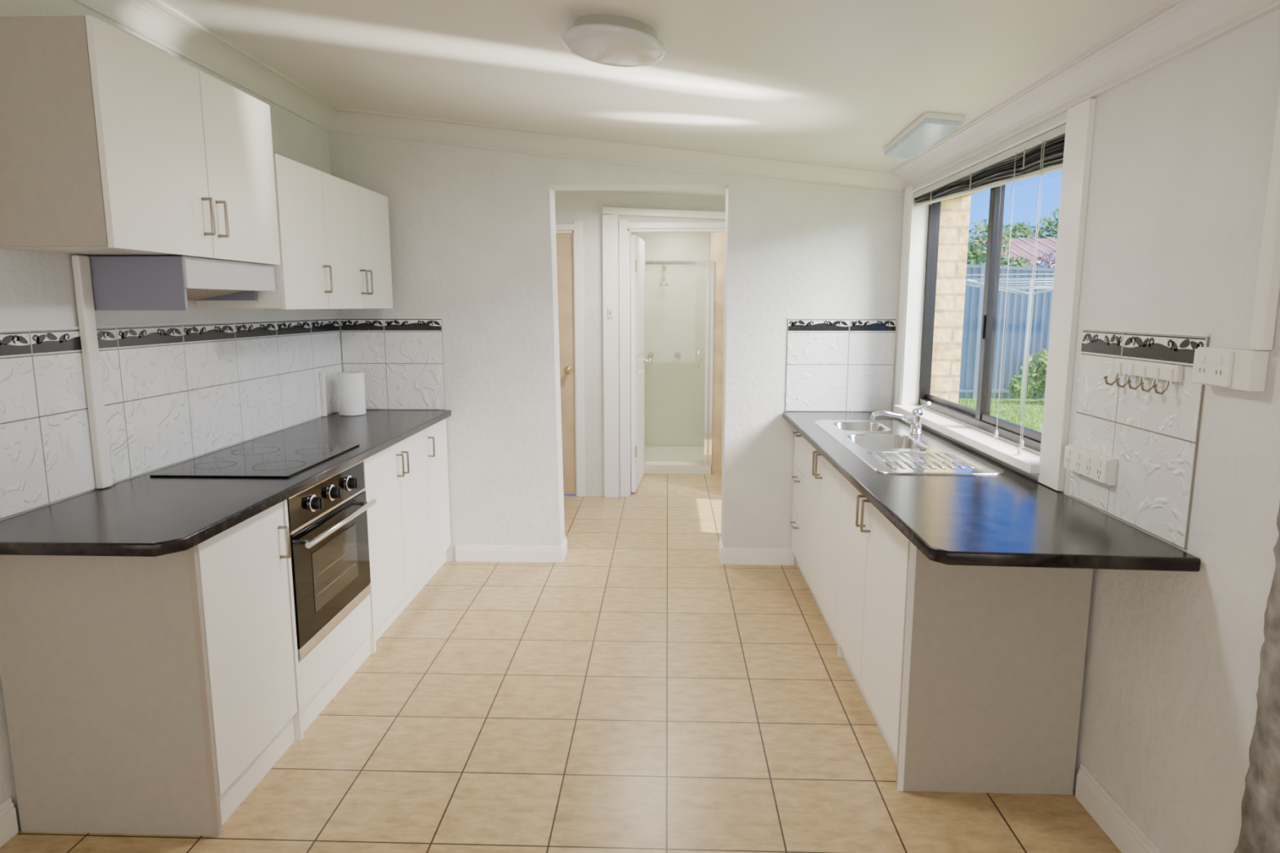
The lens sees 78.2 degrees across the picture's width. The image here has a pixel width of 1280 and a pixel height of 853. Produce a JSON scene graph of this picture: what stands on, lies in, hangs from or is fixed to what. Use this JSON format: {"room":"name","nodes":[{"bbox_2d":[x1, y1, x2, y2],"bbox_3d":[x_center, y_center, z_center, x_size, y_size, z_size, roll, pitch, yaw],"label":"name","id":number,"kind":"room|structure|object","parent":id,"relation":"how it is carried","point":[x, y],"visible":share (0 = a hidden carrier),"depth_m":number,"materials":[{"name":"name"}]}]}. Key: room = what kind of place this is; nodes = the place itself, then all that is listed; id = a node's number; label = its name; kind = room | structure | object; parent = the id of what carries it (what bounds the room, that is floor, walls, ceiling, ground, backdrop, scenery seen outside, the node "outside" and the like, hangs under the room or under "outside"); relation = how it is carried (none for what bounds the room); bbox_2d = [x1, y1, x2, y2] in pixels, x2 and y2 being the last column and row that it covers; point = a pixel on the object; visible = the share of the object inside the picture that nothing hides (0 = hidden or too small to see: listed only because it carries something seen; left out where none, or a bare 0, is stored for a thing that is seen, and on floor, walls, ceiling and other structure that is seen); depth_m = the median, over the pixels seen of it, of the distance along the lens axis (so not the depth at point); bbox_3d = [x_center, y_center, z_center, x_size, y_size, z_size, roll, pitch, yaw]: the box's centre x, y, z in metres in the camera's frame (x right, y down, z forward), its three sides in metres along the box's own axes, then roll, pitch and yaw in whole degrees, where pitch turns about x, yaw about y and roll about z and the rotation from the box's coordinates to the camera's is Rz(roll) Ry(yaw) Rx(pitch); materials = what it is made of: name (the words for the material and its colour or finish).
{"room":"kitchen","nodes":[
{"label":"kitchen","id":0,"kind":"room"},
{"bbox_2d":[0,0,338,829],"bbox_3d":[-1.879,-0.007,1.498,0.140,2.540,6.030,0,9,2],"label":"wall","id":1,"kind":"structure","parent":0,"point":[37,287],"depth_m":2.44,"materials":[{"name":"white paint"}]},
{"bbox_2d":[0,797,18,847],"bbox_3d":[-1.814,1.243,1.361,0.014,0.110,1.785,0,9,2],"label":"baseboard","id":2,"kind":"structure","parent":1,"relation":"attached to","point":[9,829],"depth_m":2.21,"materials":[{"name":"white wood"}]},
{"bbox_2d":[71,255,112,488],"bbox_3d":[-1.753,-0.168,2.521,0.024,0.743,0.050,0,9,2],"label":"trim","id":3,"kind":"structure","parent":1,"relation":"attached to","point":[81,264],"depth_m":2.51,"materials":[{"name":"white plastic"}]},
{"bbox_2d":[0,15,280,265],"bbox_3d":[-1.570,-0.848,2.552,0.394,0.589,0.930,0,9,2],"label":"upper cabinet","id":4,"kind":"object","parent":1,"relation":"attached to","point":[112,144],"visible":0.96,"depth_m":2.18,"materials":[{"name":"laminate"}]},
{"bbox_2d":[88,256,275,310],"bbox_3d":[-1.589,-0.498,2.784,0.323,0.170,0.570,0,9,2],"label":"range hood","id":5,"kind":"object","parent":4,"relation":"attached to","point":[118,282],"visible":0.95,"depth_m":2.51,"materials":[{"name":"white metal"}]},
{"bbox_2d":[0,317,342,519],"bbox_3d":[-1.745,-0.164,3.223,0.007,0.522,2.548,0,9,2],"label":"tile backsplash","id":6,"kind":"structure","parent":1,"relation":"attached to","point":[174,393],"depth_m":2.81,"materials":[{"name":"tile"}]},
{"bbox_2d":[73,0,337,131],"bbox_3d":[-1.759,-1.206,1.310,0.101,0.105,6.030,0,9,2],"label":"trim","id":7,"kind":"structure","parent":1,"relation":"attached to","point":[155,20],"depth_m":3.13,"materials":[{"name":"paint"}]},
{"bbox_2d":[195,153,392,309],"bbox_3d":[-1.532,-0.845,3.657,0.394,0.589,1.225,0,9,2],"label":"upper cabinet","id":8,"kind":"object","parent":1,"relation":"attached to","point":[334,232],"visible":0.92,"depth_m":3.44,"materials":[{"name":"white laminate"}]},
{"bbox_2d":[319,372,327,416],"bbox_3d":[-1.696,-0.173,4.214,0.022,0.238,0.020,0,9,2],"label":"trim","id":9,"kind":"structure","parent":1,"relation":"attached to","point":[322,385],"depth_m":4.21,"materials":[{"name":"white plastic"}]},
{"bbox_2d":[0,473,1121,852],"bbox_3d":[-0.161,1.028,3.454,3.350,0.100,9.700,0,9,2],"label":"floor","id":10,"kind":"structure","parent":0,"point":[639,691],"depth_m":2.79,"materials":[{"name":"beige tile"}]},
{"bbox_2d":[0,418,450,836],"bbox_3d":[-1.424,0.551,3.382,0.614,0.865,2.437,0,9,2],"label":"base cabinet","id":11,"kind":"object","parent":10,"relation":"on","point":[153,695],"visible":0.88,"depth_m":2.22,"materials":[{"name":"laminate"}]},
{"bbox_2d":[0,409,451,556],"bbox_3d":[-1.433,0.116,3.248,0.617,0.035,2.562,0,9,2],"label":"countertop","id":12,"kind":"structure","parent":11,"relation":"on","point":[144,515],"depth_m":2.38,"materials":[{"name":"laminate"}]},
{"bbox_2d":[149,443,359,478],"bbox_3d":[-1.451,0.125,3.047,0.490,0.007,0.640,0,9,2],"label":"cooktop","id":13,"kind":"object","parent":12,"relation":"in","point":[247,460],"visible":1,"depth_m":2.98,"materials":[{"name":"black glass"}]},
{"bbox_2d":[336,371,365,415],"bbox_3d":[-1.577,-0.181,4.300,0.140,0.228,0.140,0,9,2],"label":"paper towel roll","id":14,"kind":"object","parent":12,"relation":"on","point":[350,384],"visible":1,"depth_m":4.25,"materials":[{"name":"white paper"}]},
{"bbox_2d":[287,460,376,660],"bbox_3d":[-1.377,0.468,2.997,0.545,0.579,0.653,0,9,2],"label":"oven","id":15,"kind":"object","parent":11,"relation":"in","point":[327,520],"visible":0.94,"depth_m":2.92,"materials":[{"name":"black metal"}]},
{"bbox_2d":[630,445,711,474],"bbox_3d":[0.288,0.312,7.519,0.730,0.078,1.000,0,9,2],"label":"shower tray","id":16,"kind":"object","parent":10,"relation":"on","point":[651,452],"visible":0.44,"depth_m":7.36,"materials":[{"name":"ceramic"}]},
{"bbox_2d":[644,261,714,465],"bbox_3d":[0.290,-0.538,6.894,0.698,1.790,0.072,0,9,2],"label":"screen","id":17,"kind":"object","parent":16,"relation":"on","point":[704,462],"visible":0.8,"depth_m":6.89,"materials":[{"name":"silver metal"}]},
{"bbox_2d":[790,430,1093,795],"bbox_3d":[1.086,0.543,3.434,0.570,0.865,2.157,0,9,2],"label":"base cabinet","id":18,"kind":"object","parent":10,"relation":"on","point":[971,677],"visible":0.81,"depth_m":2.40,"materials":[{"name":"laminate"}]},
{"bbox_2d":[782,411,1200,572],"bbox_3d":[1.065,0.131,3.150,0.612,0.035,2.587,0,9,2],"label":"countertop","id":19,"kind":"structure","parent":18,"relation":"on","point":[1010,518],"depth_m":2.20,"materials":[{"name":"laminate"}]},
{"bbox_2d":[870,401,930,435],"bbox_3d":[1.174,-0.041,3.580,0.250,0.161,0.133,0,9,2],"label":"faucet","id":20,"kind":"object","parent":19,"relation":"on","point":[915,421],"visible":1,"depth_m":3.60,"materials":[{"name":"silver metal"}]},
{"bbox_2d":[814,419,1004,475],"bbox_3d":[1.101,0.141,3.435,0.461,0.157,1.306,0,9,2],"label":"sink","id":21,"kind":"object","parent":19,"relation":"in","point":[886,446],"visible":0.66,"depth_m":3.20,"materials":[{"name":"silver metal"}]},
{"bbox_2d":[328,131,903,564],"bbox_3d":[-0.142,-0.551,4.506,3.400,2.701,0.200,0,9,2],"label":"wall","id":22,"kind":"structure","parent":0,"point":[473,230],"depth_m":4.38,"materials":[{"name":"white paint"}]},
{"bbox_2d":[339,317,445,409],"bbox_3d":[-1.405,-0.356,4.476,0.580,0.522,0.007,0,9,2],"label":"tile backsplash","id":23,"kind":"structure","parent":22,"relation":"attached to","point":[401,359],"depth_m":4.47,"materials":[{"name":"tile"}]},
{"bbox_2d":[455,544,562,563],"bbox_3d":[-0.769,0.748,4.620,0.632,0.100,0.014,0,9,2],"label":"baseboard","id":24,"kind":"structure","parent":22,"relation":"attached to","point":[484,553],"depth_m":4.61,"materials":[{"name":"white wood"}]},
{"bbox_2d":[560,536,567,562],"bbox_3d":[-0.455,0.734,4.710,0.014,0.100,0.210,0,9,2],"label":"baseboard","id":25,"kind":"structure","parent":22,"relation":"attached to","point":[564,544],"depth_m":4.70,"materials":[{"name":"white wood"}]},
{"bbox_2d":[328,106,904,196],"bbox_3d":[-0.142,-1.475,4.212,3.130,0.476,0.101,0,9,2],"label":"trim","id":26,"kind":"structure","parent":22,"relation":"attached to","point":[343,120],"depth_m":4.24,"materials":[{"name":"paint"}]},
{"bbox_2d":[718,537,723,562],"bbox_3d":[0.481,0.739,4.677,0.014,0.100,0.210,0,9,2],"label":"baseboard","id":27,"kind":"structure","parent":22,"relation":"attached to","point":[720,543],"depth_m":4.68,"materials":[{"name":"white wood"}]},
{"bbox_2d":[720,547,794,565],"bbox_3d":[0.683,0.755,4.569,0.422,0.100,0.014,0,9,2],"label":"baseboard","id":28,"kind":"structure","parent":22,"relation":"attached to","point":[730,556],"depth_m":4.56,"materials":[{"name":"white wood"}]},
{"bbox_2d":[785,317,896,411],"bbox_3d":[1.116,-0.343,4.388,0.595,0.522,0.007,0,9,2],"label":"tile backsplash","id":29,"kind":"structure","parent":22,"relation":"attached to","point":[833,364],"depth_m":4.38,"materials":[{"name":"tile"}]},
{"bbox_2d":[630,232,633,460],"bbox_3d":[-0.141,-0.817,7.396,0.120,2.350,0.950,0,9,2],"label":"door frame","id":30,"kind":"structure","parent":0,"point":[630,233],"depth_m":7.24,"materials":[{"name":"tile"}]},
{"bbox_2d":[554,190,725,496],"bbox_3d":[-0.007,-0.640,6.077,2.960,2.400,0.100,0,9,2],"label":"wall","id":31,"kind":"structure","parent":0,"point":[585,206],"depth_m":5.94,"materials":[{"name":"white paint"}]},
{"bbox_2d":[555,233,575,494],"bbox_3d":[-0.889,-0.458,6.080,0.758,2.020,0.112,0,9,2],"label":"door","id":32,"kind":"structure","parent":31,"relation":"in","point":[563,241],"depth_m":6.06,"materials":[{"name":"beige wood"}]},
{"bbox_2d":[555,221,585,496],"bbox_3d":[-0.887,-0.502,6.119,0.914,2.115,0.120,0,9,2],"label":"trim","id":33,"kind":"structure","parent":31,"relation":"attached to","point":[575,228],"depth_m":6.04,"materials":[{"name":"white wood"}]},
{"bbox_2d":[608,307,613,317],"bbox_3d":[-0.224,-0.859,5.941,0.037,0.075,0.017,0,9,2],"label":"light switch","id":34,"kind":"object","parent":31,"relation":"attached to","point":[610,309],"visible":1,"depth_m":5.94,"materials":[{"name":"white plastic"}]},
{"bbox_2d":[602,214,619,497],"bbox_3d":[-0.222,-0.511,6.029,0.115,2.160,0.050,0,9,2],"label":"trim","id":35,"kind":"structure","parent":31,"relation":"attached to","point":[610,222],"depth_m":6.00,"materials":[{"name":"white wood"}]},
{"bbox_2d":[631,234,652,492],"bbox_3d":[0.007,-0.524,6.502,0.180,2.018,0.751,0,9,2],"label":"door","id":36,"kind":"structure","parent":31,"relation":"in","point":[638,360],"depth_m":6.29,"materials":[{"name":"white wood"}]},
{"bbox_2d":[602,206,725,219],"bbox_3d":[0.565,-1.567,5.839,1.690,0.125,0.050,0,9,2],"label":"trim","id":37,"kind":"structure","parent":31,"relation":"attached to","point":[606,211],"depth_m":5.83,"materials":[{"name":"white wood"}]},
{"bbox_2d":[618,219,724,497],"bbox_3d":[0.307,-0.501,6.077,0.924,2.125,0.120,0,9,2],"label":"trim","id":38,"kind":"structure","parent":31,"relation":"attached to","point":[625,228],"depth_m":5.98,"materials":[{"name":"white wood"}]},
{"bbox_2d":[596,189,725,196],"bbox_3d":[0.021,-1.829,6.111,3.000,0.260,3.370,0,9,2],"label":"ceiling","id":39,"kind":"structure","parent":0,"point":[719,193],"depth_m":5.75,"materials":[{"name":"paint"}]},
{"bbox_2d":[160,0,1169,169],"bbox_3d":[-0.250,-1.155,1.264,3.400,0.542,6.030,0,9,2],"label":"ceiling","id":40,"kind":"structure","parent":0,"point":[826,81],"depth_m":2.77,"materials":[{"name":"paint"}]},
{"bbox_2d":[561,13,665,67],"bbox_3d":[-0.083,-1.214,2.489,0.328,0.107,0.330,0,9,2],"label":"ceiling light","id":41,"kind":"object","parent":40,"relation":"attached to","point":[606,39],"depth_m":2.40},
{"bbox_2d":[883,111,965,159],"bbox_3d":[1.180,-1.216,3.315,0.151,0.058,0.680,1,9,4],"label":"light","id":42,"kind":"object","parent":40,"relation":"attached to","point":[931,127],"visible":1,"depth_m":3.18,"materials":[{"name":"white plastic"}]},
{"bbox_2d":[633,232,709,446],"bbox_3d":[0.457,-0.894,7.895,2.160,2.350,0.100,0,9,2],"label":"wall","id":43,"kind":"structure","parent":0,"point":[675,313],"depth_m":7.85,"materials":[{"name":"tile"}]},
{"bbox_2d":[658,264,668,285],"bbox_3d":[0.231,-1.471,7.637,0.100,0.210,0.250,0,9,2],"label":"shower head","id":44,"kind":"object","parent":43,"relation":"attached to","point":[664,267],"visible":1,"depth_m":7.57},
{"bbox_2d":[647,351,680,359],"bbox_3d":[0.240,-0.709,7.848,0.341,0.071,0.063,0,9,2],"label":"tap","id":45,"kind":"object","parent":43,"relation":"attached to","point":[677,355],"visible":0.99,"depth_m":7.83,"materials":[{"name":"silver metal"}]},
{"bbox_2d":[706,232,724,474],"bbox_3d":[1.088,-0.808,7.339,0.860,2.350,0.980,0,9,2],"label":"wall","id":46,"kind":"structure","parent":0,"point":[717,240],"depth_m":6.90,"materials":[{"name":"beige paint"}]},
{"bbox_2d":[893,8,1279,852],"bbox_3d":[1.449,0.201,1.412,0.320,2.195,6.030,0,9,2],"label":"wall","id":47,"kind":"structure","parent":0,"point":[1181,154],"depth_m":1.90,"materials":[{"name":"white paint"}]},
{"bbox_2d":[893,97,1096,491],"bbox_3d":[1.529,-0.522,3.336,0.380,1.200,1.845,0,9,2],"label":"window","id":48,"kind":"structure","parent":47,"relation":"in","point":[1042,457],"depth_m":3.25,"materials":[{"name":"metal"}]},
{"bbox_2d":[913,124,1066,455],"bbox_3d":[1.401,-0.536,3.356,0.057,1.102,1.570,0,9,2],"label":"blind","id":49,"kind":"object","parent":48,"relation":"attached to","point":[1042,154],"visible":0.97,"depth_m":2.91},
{"bbox_2d":[891,0,1279,190],"bbox_3d":[1.268,-0.860,1.256,0.101,0.094,6.030,0,9,2],"label":"trim","id":50,"kind":"structure","parent":47,"relation":"attached to","point":[1175,28],"depth_m":2.25,"materials":[{"name":"paint"}]},
{"bbox_2d":[1075,764,1162,852],"bbox_3d":[1.331,1.128,2.110,0.014,0.110,0.600,0,9,2],"label":"baseboard","id":51,"kind":"structure","parent":47,"relation":"attached to","point":[1113,820],"depth_m":2.22,"materials":[{"name":"white wood"}]},
{"bbox_2d":[1068,327,1209,549],"bbox_3d":[1.341,-0.001,2.159,0.007,0.522,0.560,0,9,2],"label":"tile backsplash","id":52,"kind":"structure","parent":47,"relation":"attached to","point":[1153,437],"depth_m":2.09,"materials":[{"name":"tile"}]},
{"bbox_2d":[1063,444,1117,485],"bbox_3d":[1.326,0.108,2.295,0.033,0.081,0.286,0,9,2],"label":"power outlet","id":53,"kind":"object","parent":52,"relation":"attached to","point":[1101,468],"visible":1,"depth_m":2.28,"materials":[{"name":"white plastic"}]},
{"bbox_2d":[1103,358,1183,395],"bbox_3d":[1.308,-0.133,2.067,0.055,0.075,0.275,0,9,2],"label":"key hook rack","id":54,"kind":"object","parent":52,"relation":"attached to","point":[1170,373],"visible":1,"depth_m":2.04,"materials":[{"name":"white plastic"}]},
{"bbox_2d":[1191,346,1269,391],"bbox_3d":[1.308,-0.130,1.754,0.045,0.085,0.175,0,9,2],"label":"power outlet","id":55,"kind":"object","parent":47,"relation":"attached to","point":[1246,370],"visible":1,"depth_m":1.72,"materials":[{"name":"white plastic"}]},
{"bbox_2d":[1248,87,1279,350],"bbox_3d":[1.315,-0.504,1.615,0.027,0.693,0.035,0,9,2],"label":"trim","id":56,"kind":"structure","parent":47,"relation":"attached to","point":[1268,284],"depth_m":1.63,"materials":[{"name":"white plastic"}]},
{"label":"outside","id":57,"kind":"structure","parent":0,"visible":0},
{"bbox_2d":[958,397,1044,432],"bbox_3d":[9.285,-0.112,9.525,14.100,0.350,25.500,0,9,2],"label":"lawn","id":58,"kind":"structure","parent":57,"point":[1008,408],"depth_m":9.20,"materials":[{"name":"green plant"}]},
{"bbox_2d":[966,218,1034,266],"bbox_3d":[5.896,-2.266,13.715,1.793,2.736,1.234,0,9,2],"label":"tree","id":59,"kind":"object","parent":58,"relation":"on","point":[976,252],"visible":0.21,"depth_m":13.41,"materials":[{"name":"green plant"}]},
{"bbox_2d":[958,263,1054,399],"bbox_3d":[6.724,-1.268,10.082,9.543,1.865,0.099,1,9,4],"label":"fence","id":60,"kind":"object","parent":58,"relation":"on","point":[1015,313],"visible":0.12,"depth_m":10.25,"materials":[{"name":"metal"}]},
{"bbox_2d":[965,273,1053,421],"bbox_3d":[4.041,-0.805,8.237,1.785,1.512,1.785,3,9,18],"label":"clothesline","id":61,"kind":"object","parent":58,"relation":"on","point":[1010,289],"visible":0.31,"depth_m":8.18,"materials":[{"name":"white metal"}]},
{"bbox_2d":[978,236,1057,267],"bbox_3d":[11.059,-2.693,16.760,7.920,2.654,5.300,0,9,2],"label":"neighbouring house","id":62,"kind":"structure","parent":58,"relation":"on","point":[1024,247],"depth_m":16.06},
{"bbox_2d":[1006,348,1048,399],"bbox_3d":[5.194,-0.770,9.757,1.210,0.988,0.466,1,9,9],"label":"shrub","id":63,"kind":"object","parent":58,"relation":"on","point":[1036,379],"visible":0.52,"depth_m":9.74,"materials":[{"name":"green plant"}]},
{"bbox_2d":[1002,207,1059,238],"bbox_3d":[11.362,-3.949,20.761,4.442,3.923,1.509,0,9,2],"label":"tree","id":64,"kind":"object","parent":58,"relation":"on","point":[1024,232],"visible":0.24,"depth_m":20.44,"materials":[{"name":"green plant"}]},
{"bbox_2d":[1034,247,1056,268],"bbox_3d":[6.838,-1.754,12.439,1.309,2.112,0.650,0,9,2],"label":"blossom tree","id":65,"kind":"object","parent":58,"relation":"on","point":[1050,260],"visible":0.14,"depth_m":12.30,"materials":[{"name":"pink plant"}]}
]}

